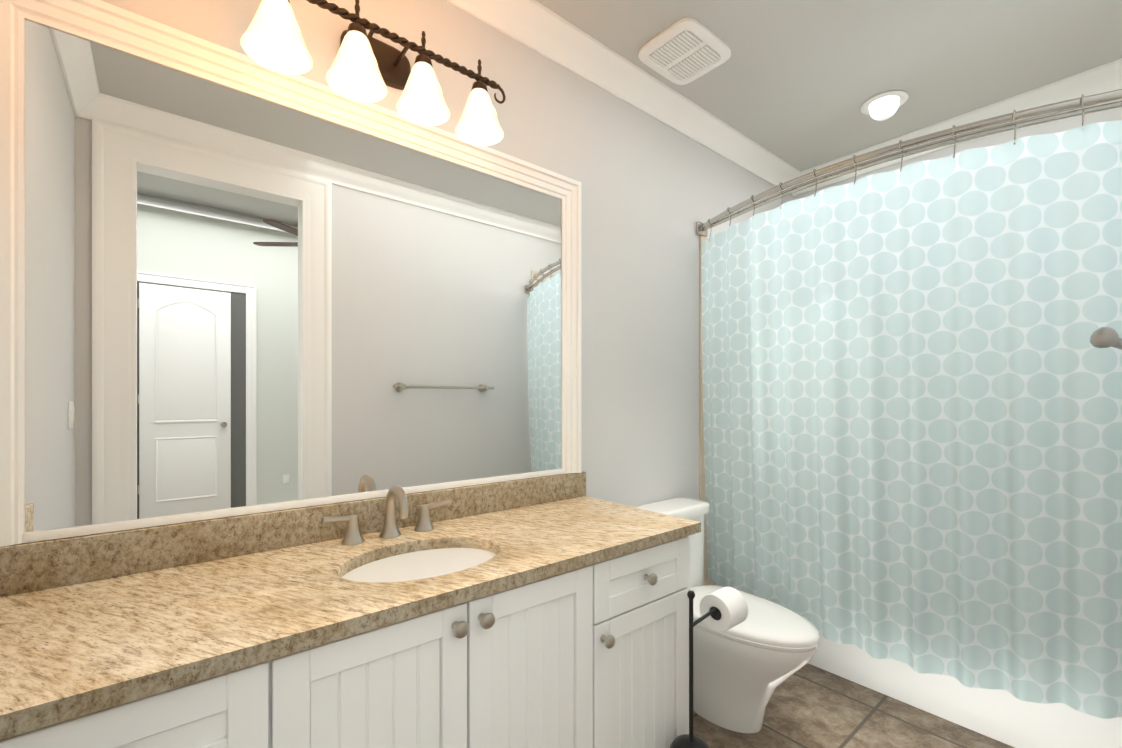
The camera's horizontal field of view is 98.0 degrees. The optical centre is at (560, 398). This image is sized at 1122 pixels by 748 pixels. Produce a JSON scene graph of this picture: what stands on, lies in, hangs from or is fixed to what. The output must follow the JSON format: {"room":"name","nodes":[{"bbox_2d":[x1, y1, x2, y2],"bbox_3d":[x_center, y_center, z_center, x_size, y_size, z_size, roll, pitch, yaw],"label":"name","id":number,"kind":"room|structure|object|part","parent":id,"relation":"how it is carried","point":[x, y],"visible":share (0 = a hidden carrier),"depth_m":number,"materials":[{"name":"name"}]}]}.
{"room":"bathroom","nodes":[
{"label":"bathroom","id":0,"kind":"room"},
{"bbox_2d":[0,471,585,594],"bbox_3d":[-0.541,0.353,1.491,1.659,0.100,0.021,0,0,-40],"label":"backsplash","id":1,"kind":"structure","parent":0,"relation":"attached to","point":[32,566],"depth_m":1.20,"materials":[{"name":"brown stone"}]},
{"bbox_2d":[21,0,792,543],"bbox_3d":[0.137,-0.067,2.134,3.730,2.740,0.100,0,0,-40],"label":"wall","id":2,"kind":"structure","parent":0,"point":[653,190],"depth_m":2.14,"materials":[{"name":"paint"}]},
{"bbox_2d":[0,0,580,546],"bbox_3d":[-0.552,-0.287,1.475,1.620,1.176,0.034,0,0,-40],"label":"mirror","id":3,"kind":"object","parent":2,"relation":"attached to","point":[232,282],"visible":1,"depth_m":1.26,"materials":[{"name":"white mirror"}]},
{"bbox_3d":[-0.559,0.291,1.483,1.460,0.020,0.014,0,0,-40],"label":"frame","id":4,"kind":"part","parent":3,"relation":"part of","materials":[{"name":"white"}]},
{"bbox_2d":[240,0,505,145],"bbox_3d":[-0.498,-0.972,1.410,0.767,0.240,0.205,0,0,-40],"label":"sconce","id":5,"kind":"object","parent":2,"relation":"attached to","point":[365,68],"visible":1,"depth_m":1.39,"materials":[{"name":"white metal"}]},
{"bbox_3d":[-0.702,-0.919,1.210,0.156,0.134,0.156,0,0,-40],"label":"lamp shade","id":6,"kind":"part","parent":5,"relation":"part of","materials":[{"name":"white glass"}]},
{"bbox_3d":[-0.555,-0.919,1.331,0.156,0.134,0.156,0,0,-40],"label":"lamp shade","id":7,"kind":"part","parent":5,"relation":"part of","materials":[{"name":"white glass"}]},
{"bbox_3d":[-0.555,-1.036,1.331,0.051,0.112,0.052,0,0,-40],"label":"post","id":8,"kind":"part","parent":5,"relation":"part of","materials":[{"name":"brown metal"}]},
{"bbox_3d":[-0.555,-1.030,1.401,0.012,0.017,0.109,0,0,-40],"label":"arm","id":9,"kind":"part","parent":5,"relation":"part of"},
{"bbox_3d":[-0.556,-1.027,1.480,0.210,0.120,0.023,0,0,-40],"label":"plate","id":10,"kind":"part","parent":5,"relation":"part of","materials":[{"name":"brown metal"}]},
{"bbox_3d":[-0.478,-1.030,1.465,0.012,0.017,0.109,0,0,-40],"label":"arm","id":11,"kind":"part","parent":5,"relation":"part of"},
{"bbox_3d":[-0.409,-0.919,1.452,0.156,0.134,0.156,0,0,-40],"label":"lamp shade","id":12,"kind":"part","parent":5,"relation":"part of","materials":[{"name":"white glass"}]},
{"bbox_3d":[-0.409,-1.036,1.452,0.051,0.112,0.052,0,0,-40],"label":"post","id":13,"kind":"part","parent":5,"relation":"part of","materials":[{"name":"brown metal"}]},
{"bbox_3d":[-0.262,-0.919,1.573,0.156,0.134,0.156,0,0,-40],"label":"lamp shade","id":14,"kind":"part","parent":5,"relation":"part of","materials":[{"name":"white glass"}]},
{"bbox_3d":[-0.262,-1.036,1.573,0.051,0.112,0.052,0,0,-40],"label":"post","id":15,"kind":"part","parent":5,"relation":"part of","materials":[{"name":"brown metal"}]},
{"bbox_2d":[699,236,715,584],"bbox_3d":[1.130,0.228,2.882,1.043,2.150,0.011,0,0,-40],"label":"wall tiles","id":16,"kind":"structure","parent":2,"relation":"attached to","point":[706,580],"depth_m":2.55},
{"bbox_2d":[696,89,1121,718],"bbox_3d":[1.278,0.020,1.878,0.397,1.875,1.748,0,0,-40],"label":"shower curtain","id":17,"kind":"object","parent":2,"relation":"attached to","point":[912,415],"visible":0.98,"depth_m":1.67,"materials":[{"name":"teal fabric"}]},
{"bbox_3d":[1.263,-0.887,1.864,0.343,0.025,1.738,0,0,-40],"label":"rod","id":18,"kind":"part","parent":17,"relation":"part of","materials":[{"name":"silver metal"}]},
{"bbox_3d":[1.289,-0.883,1.885,0.289,0.025,1.731,0,0,-40],"label":"rod","id":19,"kind":"part","parent":17,"relation":"part of","materials":[{"name":"silver metal"}]},
{"bbox_2d":[445,0,804,195],"bbox_3d":[0.198,-1.384,2.060,3.528,0.105,0.090,0,0,-40],"label":"crown molding","id":20,"kind":"structure","parent":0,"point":[539,28],"depth_m":2.10,"materials":[{"name":"white wood"}]},
{"bbox_2d":[536,0,1121,170],"bbox_3d":[0.726,-1.467,1.421,3.730,0.060,1.950,0,0,-40],"label":"ceiling","id":21,"kind":"structure","parent":0,"point":[797,84],"depth_m":2.04,"materials":[{"name":"paint"}]},
{"bbox_2d":[638,17,730,84],"bbox_3d":[0.514,-1.427,2.030,0.330,0.019,0.280,0,0,-40],"label":"fan","id":22,"kind":"object","parent":21,"relation":"attached to","point":[683,51],"visible":1,"depth_m":2.00,"materials":[{"name":"white plastic"}]},
{"bbox_2d":[649,31,702,67],"bbox_3d":[0.463,-1.422,1.988,0.104,0.003,0.196,0,0,-40],"label":"grille","id":23,"kind":"object","parent":22,"relation":"attached to","point":[683,43],"depth_m":1.98,"materials":[{"name":"white plastic"}]},
{"bbox_2d":[668,45,719,79],"bbox_3d":[0.565,-1.422,2.072,0.104,0.003,0.196,0,0,-40],"label":"grille","id":24,"kind":"object","parent":22,"relation":"attached to","point":[703,57],"depth_m":2.07,"materials":[{"name":"white plastic"}]},
{"bbox_2d":[860,90,908,114],"bbox_3d":[1.569,-1.433,2.370,0.196,0.008,0.196,0,0,-40],"label":"recessed light","id":25,"kind":"object","parent":21,"relation":"in","point":[884,102],"visible":1,"depth_m":2.36,"materials":[{"name":"white"}]},
{"bbox_2d":[693,663,1014,747],"bbox_3d":[1.746,1.333,0.188,3.730,0.060,5.150,0,0,-40],"label":"floor","id":26,"kind":"structure","parent":0,"point":[809,705],"depth_m":1.95,"materials":[{"name":"tile"}]},
{"bbox_2d":[0,527,700,747],"bbox_3d":[-0.364,0.869,1.270,1.651,0.868,0.588,0,0,-40],"label":"bathroom vanity","id":27,"kind":"object","parent":26,"relation":"on","point":[551,611],"depth_m":1.07,"materials":[{"name":"white wood"}]},
{"bbox_3d":[-0.661,0.476,0.702,0.299,0.058,0.020,0,0,-40],"label":"drawer rail","id":28,"kind":"part","parent":27,"relation":"part of","materials":[{"name":"white wood"}]},
{"bbox_3d":[-0.664,0.528,0.706,0.299,0.045,0.010,0,0,-40],"label":"drawer panel","id":29,"kind":"part","parent":27,"relation":"part of","materials":[{"name":"white wood"}]},
{"bbox_3d":[-0.661,0.579,0.702,0.299,0.058,0.020,0,0,-40],"label":"drawer rail","id":30,"kind":"part","parent":27,"relation":"part of","materials":[{"name":"white wood"}]},
{"bbox_2d":[0,495,700,726],"bbox_3d":[-0.366,0.419,1.279,1.659,0.032,0.572,0,0,-40],"label":"countertop","id":31,"kind":"structure","parent":27,"relation":"on","point":[71,645],"depth_m":0.97,"materials":[{"name":"beige stone"}]},
{"bbox_2d":[320,485,451,546],"bbox_3d":[-0.474,0.326,1.399,0.377,0.154,0.146,0,0,-40],"label":"faucet","id":32,"kind":"object","parent":31,"relation":"on","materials":[{"name":"silver metal"}]},
{"bbox_2d":[336,535,503,590],"bbox_3d":[-0.349,0.512,1.246,0.451,0.178,0.330,0,0,-40],"label":"sink","id":33,"kind":"object","parent":31,"relation":"in","point":[393,566],"depth_m":1.29,"materials":[{"name":"white ceramic"}]},
{"bbox_3d":[-0.355,0.813,0.957,0.255,0.615,0.004,0,0,-40],"label":"door panel","id":34,"kind":"part","parent":27,"relation":"part of","materials":[{"name":"white wood"}]},
{"bbox_3d":[-0.354,0.476,0.956,0.255,0.058,0.020,0,0,-40],"label":"door rail","id":35,"kind":"part","parent":27,"relation":"part of","materials":[{"name":"white wood"}]},
{"bbox_3d":[-0.215,0.487,1.035,0.035,0.035,0.036,0,0,-40],"label":"knob","id":36,"kind":"part","parent":27,"relation":"part of","materials":[{"name":"silver metal"}]},
{"bbox_3d":[-0.166,0.487,1.075,0.035,0.035,0.036,0,0,-40],"label":"knob","id":37,"kind":"part","parent":27,"relation":"part of","materials":[{"name":"silver metal"}]},
{"bbox_3d":[-0.064,0.813,1.198,0.255,0.615,0.004,0,0,-40],"label":"door panel","id":38,"kind":"part","parent":27,"relation":"part of","materials":[{"name":"white wood"}]},
{"bbox_3d":[-0.063,0.476,1.196,0.255,0.058,0.020,0,0,-40],"label":"door rail","id":39,"kind":"part","parent":27,"relation":"part of","materials":[{"name":"white wood"}]},
{"bbox_3d":[0.125,0.653,1.316,0.035,0.035,0.036,0,0,-40],"label":"knob door","id":40,"kind":"part","parent":27,"relation":"part of","materials":[{"name":"silver metal"}]},
{"bbox_3d":[0.244,0.643,1.451,0.299,0.058,0.020,0,0,-40],"label":"door rail","id":41,"kind":"part","parent":27,"relation":"part of","materials":[{"name":"white wood"}]},
{"bbox_3d":[0.243,0.896,1.452,0.299,0.448,0.004,0,0,-40],"label":"door panel","id":42,"kind":"part","parent":27,"relation":"part of","materials":[{"name":"white wood"}]},
{"bbox_3d":[0.244,0.476,1.451,0.299,0.058,0.020,0,0,-40],"label":"drawer rail","id":43,"kind":"part","parent":27,"relation":"part of","materials":[{"name":"white wood"}]},
{"bbox_3d":[0.241,0.527,1.454,0.299,0.045,0.010,0,0,-40],"label":"drawer panel","id":44,"kind":"part","parent":27,"relation":"part of","materials":[{"name":"white wood"}]},
{"bbox_3d":[0.244,0.579,1.451,0.299,0.058,0.020,0,0,-40],"label":"drawer rail","id":45,"kind":"part","parent":27,"relation":"part of","materials":[{"name":"white wood"}]},
{"bbox_3d":[0.262,0.527,1.429,0.035,0.035,0.036,0,0,-40],"label":"knob drawer","id":46,"kind":"part","parent":27,"relation":"part of","materials":[{"name":"silver metal"}]},
{"bbox_3d":[0.250,0.869,1.813,0.012,0.868,0.534,0,0,-40],"label":"panel","id":47,"kind":"part","parent":27,"relation":"part of","materials":[{"name":"white wood"}]},
{"bbox_2d":[670,587,747,747],"bbox_3d":[0.463,0.935,1.519,0.127,0.734,0.357,0,0,44],"label":"toilet paper stand","id":48,"kind":"object","parent":26,"relation":"on","point":[723,609],"visible":1,"depth_m":1.53,"materials":[{"name":"black metal"}]},
{"bbox_3d":[0.483,0.666,1.542,0.293,0.020,0.047,0,0,-40],"label":"arm","id":49,"kind":"part","parent":48,"relation":"part of"},
{"bbox_2d":[635,497,819,732],"bbox_3d":[0.681,0.895,2.033,0.414,0.815,0.743,0,0,-40],"label":"toilet","id":50,"kind":"object","parent":26,"relation":"on","point":[743,670],"visible":0.65,"depth_m":1.89,"materials":[{"name":"white ceramic"}]},
{"bbox_3d":[0.506,0.510,2.244,0.414,0.044,0.195,0,0,-40],"label":"tank lid","id":51,"kind":"part","parent":50,"relation":"part of","materials":[{"name":"white ceramic"}]},
{"bbox_3d":[0.500,0.725,2.252,0.380,0.385,0.176,0,0,-40],"label":"tank","id":52,"kind":"part","parent":50,"relation":"part of","materials":[{"name":"white ceramic"}]},
{"bbox_3d":[0.735,1.103,1.968,0.370,0.400,0.552,0,0,-40],"label":"bowl","id":53,"kind":"part","parent":50,"relation":"part of","materials":[{"name":"white ceramic"}]},
{"bbox_3d":[0.736,0.875,1.967,0.382,0.054,0.571,0,0,-40],"label":"seat lid","id":54,"kind":"part","parent":50,"relation":"part of","materials":[{"name":"white plastic"}]},
{"bbox_2d":[809,631,1121,747],"bbox_3d":[1.775,1.053,2.288,0.781,0.500,1.722,0,0,-40],"label":"bathtub","id":55,"kind":"object","parent":26,"relation":"on","point":[1005,717],"visible":0.06,"depth_m":1.89,"materials":[{"name":"white ceramic"}]},
{"bbox_2d":[793,107,1121,199],"bbox_3d":[2.125,-0.067,2.577,0.100,2.740,1.750,0,0,-40],"label":"wall","id":56,"kind":"structure","parent":0,"point":[1070,123],"depth_m":2.42,"materials":[{"name":"paint"}]},
{"bbox_2d":[801,58,1121,191],"bbox_3d":[2.048,-1.384,2.519,0.090,0.105,1.560,0,0,-40],"label":"crown molding","id":57,"kind":"structure","parent":56,"relation":"attached to","point":[1107,77],"depth_m":2.33,"materials":[{"name":"white wood"}]},
{"bbox_3d":[1.734,-0.067,1.054,2.645,2.740,0.100,0,0,-40],"label":"wall","id":58,"kind":"structure","parent":0,"visible":0},
{"bbox_2d":[1090,327,1121,349],"bbox_3d":[1.195,-0.132,1.096,0.080,0.048,0.046,0,0,-7],"label":"robe hook","id":59,"kind":"object","parent":58,"relation":"attached to","point":[1104,337],"visible":1,"depth_m":1.07,"materials":[{"name":"silver metal"}]},
{"bbox_3d":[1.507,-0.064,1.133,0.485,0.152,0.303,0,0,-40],"label":"arm","id":60,"kind":"part","parent":59,"relation":"part of"}
]}

